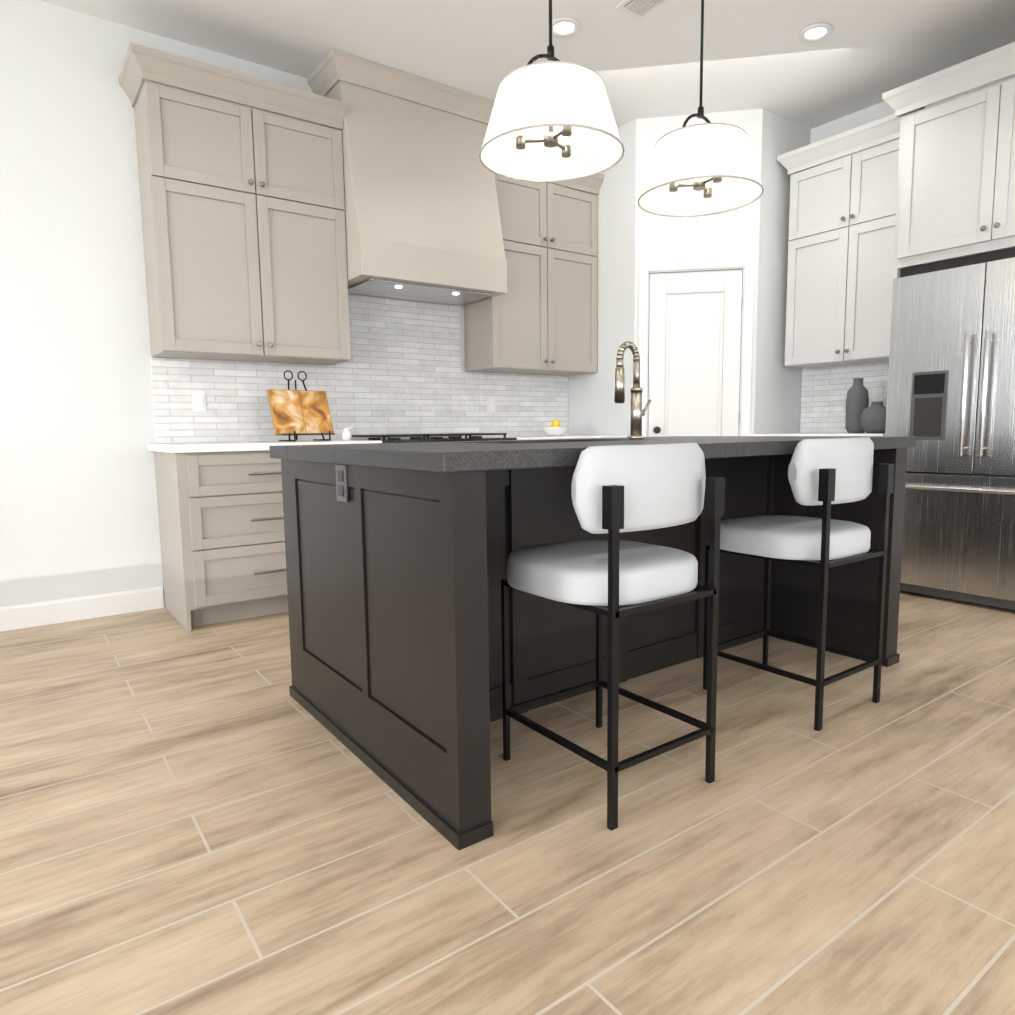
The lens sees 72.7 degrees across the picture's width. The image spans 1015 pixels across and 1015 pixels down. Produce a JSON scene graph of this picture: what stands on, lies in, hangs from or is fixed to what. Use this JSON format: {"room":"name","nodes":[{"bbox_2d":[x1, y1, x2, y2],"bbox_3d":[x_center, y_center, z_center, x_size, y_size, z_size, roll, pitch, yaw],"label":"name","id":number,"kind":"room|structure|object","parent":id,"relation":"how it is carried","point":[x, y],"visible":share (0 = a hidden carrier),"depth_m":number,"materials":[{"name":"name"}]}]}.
{"room":"kitchen","nodes":[
{"label":"kitchen","id":0,"kind":"room"},
{"bbox_2d":[0,0,648,606],"bbox_3d":[-2.411,-0.922,3.461,9.600,3.050,0.150,-5,8,-35],"label":"wall","id":1,"kind":"structure","parent":0,"point":[78,504],"depth_m":3.51,"materials":[{"name":"white paint"}]},
{"bbox_2d":[0,586,163,631],"bbox_3d":[-4.082,0.703,2.317,5.315,0.120,0.014,-5,8,-35],"label":"baseboard","id":2,"kind":"structure","parent":1,"relation":"attached to","point":[14,617],"depth_m":3.61,"materials":[{"name":"white wood"}]},
{"bbox_2d":[119,42,349,364],"bbox_3d":[-1.435,-1.526,3.755,1.060,1.400,0.409,-5,8,-35],"label":"upper cabinet","id":3,"kind":"object","parent":1,"relation":"attached to","point":[243,225],"visible":1,"depth_m":3.61,"materials":[{"name":"beige wood"}]},
{"bbox_2d":[150,293,567,442],"bbox_3d":[-0.726,-0.914,4.582,2.963,0.980,0.012,-5,8,-35],"label":"wall tile","id":4,"kind":"structure","parent":1,"relation":"attached to","point":[400,372],"depth_m":4.50,"materials":[{"name":"tile"}]},
{"bbox_2d":[192,391,205,411],"bbox_3d":[-1.732,-0.597,3.872,0.070,0.115,0.010,-5,8,-35],"label":"outlet","id":5,"kind":"object","parent":4,"relation":"attached to","point":[199,401],"depth_m":3.87,"materials":[{"name":"white plastic"}]},
{"bbox_2d":[487,397,494,412],"bbox_3d":[-0.119,-0.749,5.028,0.070,0.115,0.005,-5,8,-35],"label":"outlet","id":6,"kind":"object","parent":4,"relation":"attached to","point":[490,400],"depth_m":5.02,"materials":[{"name":"white plastic"}]},
{"bbox_2d":[307,49,506,304],"bbox_3d":[-0.568,-1.952,4.266,1.124,1.230,0.527,-5,8,-35],"label":"range hood","id":7,"kind":"object","parent":1,"relation":"attached to","point":[422,219],"visible":0.83,"depth_m":4.08,"materials":[{"name":"beige wood"}]},
{"bbox_2d":[464,173,603,375],"bbox_3d":[0.196,-1.679,4.921,0.954,1.400,0.409,-5,8,-35],"label":"upper cabinet","id":8,"kind":"object","parent":1,"relation":"attached to","point":[539,317],"visible":0.79,"depth_m":4.81,"materials":[{"name":"beige wood"}]},
{"bbox_2d":[0,591,1014,1014],"bbox_3d":[1.952,0.851,1.124,13.700,0.060,9.420,-5,8,-35],"label":"floor","id":9,"kind":"structure","parent":0,"point":[212,819],"depth_m":1.61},
{"bbox_2d":[154,450,287,631],"bbox_3d":[-1.308,0.113,3.859,1.055,0.875,0.664,-5,8,-35],"label":"base cabinet","id":10,"kind":"object","parent":9,"relation":"on","point":[222,533],"visible":0.58,"depth_m":3.47,"materials":[{"name":"beige wood"}]},
{"bbox_2d":[147,440,381,452],"bbox_3d":[-1.329,-0.341,3.801,1.083,0.038,0.657,-5,8,-35],"label":"countertop","id":11,"kind":"structure","parent":10,"relation":"on","point":[209,447],"depth_m":3.45,"materials":[{"name":"white stone"}]},
{"bbox_2d":[266,370,334,440],"bbox_3d":[-1.173,-0.585,3.957,0.360,0.404,0.202,-7,9,-43],"label":"easel","id":12,"kind":"object","parent":11,"relation":"on","point":[295,412],"visible":1,"depth_m":3.96,"materials":[{"name":"brown"}]},
{"bbox_2d":[341,426,354,439],"bbox_3d":[-0.944,-0.439,4.072,0.077,0.084,0.060,-5,8,-35],"label":"creamer","id":13,"kind":"object","parent":11,"relation":"on","point":[346,434],"visible":1,"depth_m":4.05,"materials":[{"name":"white ceramic"}]},
{"bbox_2d":[352,433,516,442],"bbox_3d":[-0.482,0.006,4.401,0.916,0.945,0.703,-5,8,-35],"label":"cooktop","id":14,"kind":"object","parent":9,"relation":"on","point":[428,438],"visible":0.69,"depth_m":4.17,"materials":[{"name":"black metal"}]},
{"bbox_2d":[281,448,906,849],"bbox_3d":[0.393,0.229,2.638,2.116,0.875,1.186,-5,8,-35],"label":"kitchen island","id":15,"kind":"object","parent":9,"relation":"on","point":[393,590],"visible":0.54,"depth_m":2.24,"materials":[{"name":"black wood"}]},
{"bbox_2d":[335,465,348,501],"bbox_3d":[-0.483,-0.070,2.006,0.008,0.105,0.075,-5,8,-35],"label":"outlet","id":16,"kind":"object","parent":15,"relation":"attached to","point":[341,483],"visible":0.98,"depth_m":2.00,"materials":[{"name":"grey plastic"}]},
{"bbox_2d":[269,436,916,472],"bbox_3d":[0.384,-0.229,2.590,2.160,0.044,1.220,-5,8,-35],"label":"island countertop","id":17,"kind":"structure","parent":15,"relation":"on","point":[455,456],"depth_m":1.98,"materials":[{"name":"stone"}]},
{"bbox_2d":[614,341,650,438],"bbox_3d":[0.538,-0.498,2.933,0.211,0.409,0.068,-5,8,-35],"label":"island faucet","id":18,"kind":"object","parent":17,"relation":"on","point":[637,411],"visible":1,"depth_m":2.92,"materials":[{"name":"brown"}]},
{"bbox_2d":[501,443,724,830],"bbox_3d":[0.265,0.287,1.919,0.470,0.925,0.488,-5,8,-35],"label":"stool","id":19,"kind":"object","parent":9,"relation":"on","point":[616,490],"visible":1,"depth_m":1.73,"materials":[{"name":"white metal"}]},
{"bbox_2d":[703,437,894,730],"bbox_3d":[1.003,0.218,2.447,0.470,0.925,0.488,-5,8,-35],"label":"stool","id":20,"kind":"object","parent":9,"relation":"on","point":[826,473],"visible":0.94,"depth_m":2.25,"materials":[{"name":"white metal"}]},
{"bbox_2d":[885,76,1014,435],"bbox_3d":[2.707,-0.820,3.735,0.689,2.655,0.967,-5,8,-35],"label":"tall cabinet","id":21,"kind":"object","parent":9,"relation":"on","point":[955,204],"visible":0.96,"depth_m":3.60,"materials":[{"name":"grey wood"}]},
{"bbox_2d":[882,42,1014,118],"bbox_3d":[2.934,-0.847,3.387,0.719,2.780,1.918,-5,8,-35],"label":"crown molding","id":22,"kind":"structure","parent":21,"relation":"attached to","point":[964,76],"depth_m":3.54,"materials":[{"name":"grey wood"}]},
{"bbox_2d":[886,257,1014,609],"bbox_3d":[2.682,-0.385,3.760,0.752,1.785,0.907,-5,8,-35],"label":"refrigerator","id":23,"kind":"object","parent":9,"relation":"on","point":[951,394],"visible":0.94,"depth_m":3.64,"materials":[{"name":"grey metal"}]},
{"bbox_3d":[0.277,-0.035,4.991,0.991,0.875,0.664,-5,8,-35],"label":"cabinet","id":24,"kind":"object","parent":9,"relation":"on","visible":0},
{"bbox_2d":[463,435,626,439],"bbox_3d":[0.269,-0.491,4.944,0.989,0.038,0.657,-5,8,-35],"label":"countertop","id":25,"kind":"structure","parent":24,"relation":"on","point":[563,437],"depth_m":4.72,"materials":[{"name":"white stone"}]},
{"bbox_2d":[541,419,567,435],"bbox_3d":[0.341,-0.573,4.951,0.200,0.120,0.200,-5,8,-35],"label":"bowl","id":26,"kind":"object","parent":25,"relation":"on","point":[555,428],"visible":1,"depth_m":4.90,"materials":[{"name":"white ceramic"}]},
{"bbox_3d":[2.176,-0.016,4.603,0.665,0.875,0.915,-5,8,-35],"label":"cabinet","id":27,"kind":"object","parent":9,"relation":"on","visible":0},
{"bbox_2d":[747,433,884,435],"bbox_3d":[2.174,-0.471,4.553,0.657,0.038,0.915,-5,8,-35],"label":"countertop","id":28,"kind":"structure","parent":27,"relation":"on","point":[828,434],"depth_m":4.36,"materials":[{"name":"white stone"}]},
{"bbox_2d":[845,378,868,432],"bbox_3d":[2.231,-0.649,4.400,0.132,0.345,0.132,-5,8,-35],"label":"vase","id":29,"kind":"object","parent":28,"relation":"on","point":[857,400],"visible":0.96,"depth_m":4.36,"materials":[{"name":"grey ceramic"}]},
{"bbox_2d":[860,401,885,432],"bbox_3d":[2.269,-0.554,4.239,0.180,0.192,0.180,-5,8,-35],"label":"round vase","id":30,"kind":"object","parent":28,"relation":"on","point":[873,418],"visible":0.88,"depth_m":4.19,"materials":[{"name":"grey ceramic"}]},
{"bbox_2d":[39,0,1014,128],"bbox_3d":[1.912,-2.259,0.773,13.700,0.100,9.420,-5,8,-35],"label":"ceiling","id":31,"kind":"structure","parent":0,"point":[758,54],"depth_m":3.73,"materials":[{"name":"white paint"}]},
{"bbox_2d":[479,0,624,182],"bbox_3d":[0.136,-1.747,2.203,0.477,1.192,0.477,-5,8,-35],"label":"pendant light","id":32,"kind":"object","parent":31,"relation":"hanging from","point":[552,119],"visible":1,"depth_m":2.16,"materials":[{"name":"fabric"}]},
{"bbox_2d":[547,17,580,37],"bbox_3d":[0.294,-2.500,3.591,0.175,0.011,0.175,0,7,9],"label":"recessed light","id":33,"kind":"object","parent":31,"relation":"in","point":[562,27],"depth_m":3.58,"materials":[{"name":"white"}]},
{"bbox_2d":[616,0,670,19],"bbox_3d":[0.718,-2.477,3.330,0.180,0.008,0.360,-5,8,-35],"label":"ceiling vent","id":34,"kind":"object","parent":31,"relation":"in","point":[641,9],"visible":1,"depth_m":3.42,"materials":[{"name":"white metal"}]},
{"bbox_2d":[638,0,763,216],"bbox_3d":[0.745,-1.804,2.638,0.477,1.192,0.477,-5,8,-35],"label":"pendant light","id":35,"kind":"object","parent":31,"relation":"hanging from","point":[703,169],"visible":1,"depth_m":2.59,"materials":[{"name":"fabric"}]},
{"bbox_2d":[798,23,833,42],"bbox_3d":[1.640,-2.526,3.671,0.175,0.011,0.175,0,7,9],"label":"recessed light","id":36,"kind":"object","parent":31,"relation":"in","point":[816,32],"depth_m":3.67,"materials":[{"name":"white"}]},
{"bbox_2d":[567,119,635,436],"bbox_3d":[0.731,-1.156,5.174,0.120,3.050,0.720,-5,8,-35],"label":"wall","id":37,"kind":"structure","parent":0,"point":[594,408],"depth_m":4.98,"materials":[{"name":"white paint"}]},
{"bbox_2d":[634,108,762,433],"bbox_3d":[1.307,-1.126,4.842,0.820,3.050,0.120,0,7,9],"label":"wall","id":38,"kind":"structure","parent":0,"point":[729,234],"depth_m":4.69,"materials":[{"name":"white paint"}]},
{"bbox_2d":[648,269,741,436],"bbox_3d":[1.303,-0.618,4.858,0.482,2.022,0.471,-5,8,-35],"label":"pantry door","id":39,"kind":"structure","parent":38,"relation":"in","point":[694,353],"depth_m":4.80,"materials":[{"name":"white wood"}]},
{"bbox_2d":[638,257,754,436],"bbox_3d":[1.312,-0.654,4.887,0.764,2.102,0.136,0,7,9],"label":"door frame","id":40,"kind":"structure","parent":38,"relation":"attached to","point":[744,264],"depth_m":4.74,"materials":[{"name":"white wood"}]},
{"bbox_2d":[754,109,810,433],"bbox_3d":[1.898,-1.143,4.931,0.570,3.050,0.120,-5,8,-35],"label":"wall","id":41,"kind":"structure","parent":0,"point":[777,409],"depth_m":4.78,"materials":[{"name":"white paint"}]},
{"bbox_2d":[802,74,1014,432],"bbox_3d":[2.699,-1.098,4.437,0.150,3.050,4.220,-5,8,-35],"label":"wall","id":42,"kind":"structure","parent":0,"point":[857,119],"depth_m":4.62,"materials":[{"name":"white paint"}]},
{"bbox_2d":[800,362,888,432],"bbox_3d":[2.433,-0.746,4.713,0.017,0.462,0.915,-5,8,-35],"label":"wall tiles","id":43,"kind":"structure","parent":42,"relation":"attached to","point":[824,390],"depth_m":4.88,"materials":[{"name":"tile"}]},
{"bbox_2d":[777,107,924,367],"bbox_3d":[2.261,-1.657,4.489,0.409,1.400,0.907,-5,8,-35],"label":"upper cabinet","id":44,"kind":"object","parent":42,"relation":"attached to","point":[842,215],"visible":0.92,"depth_m":4.41,"materials":[{"name":"grey wood"}]}
]}

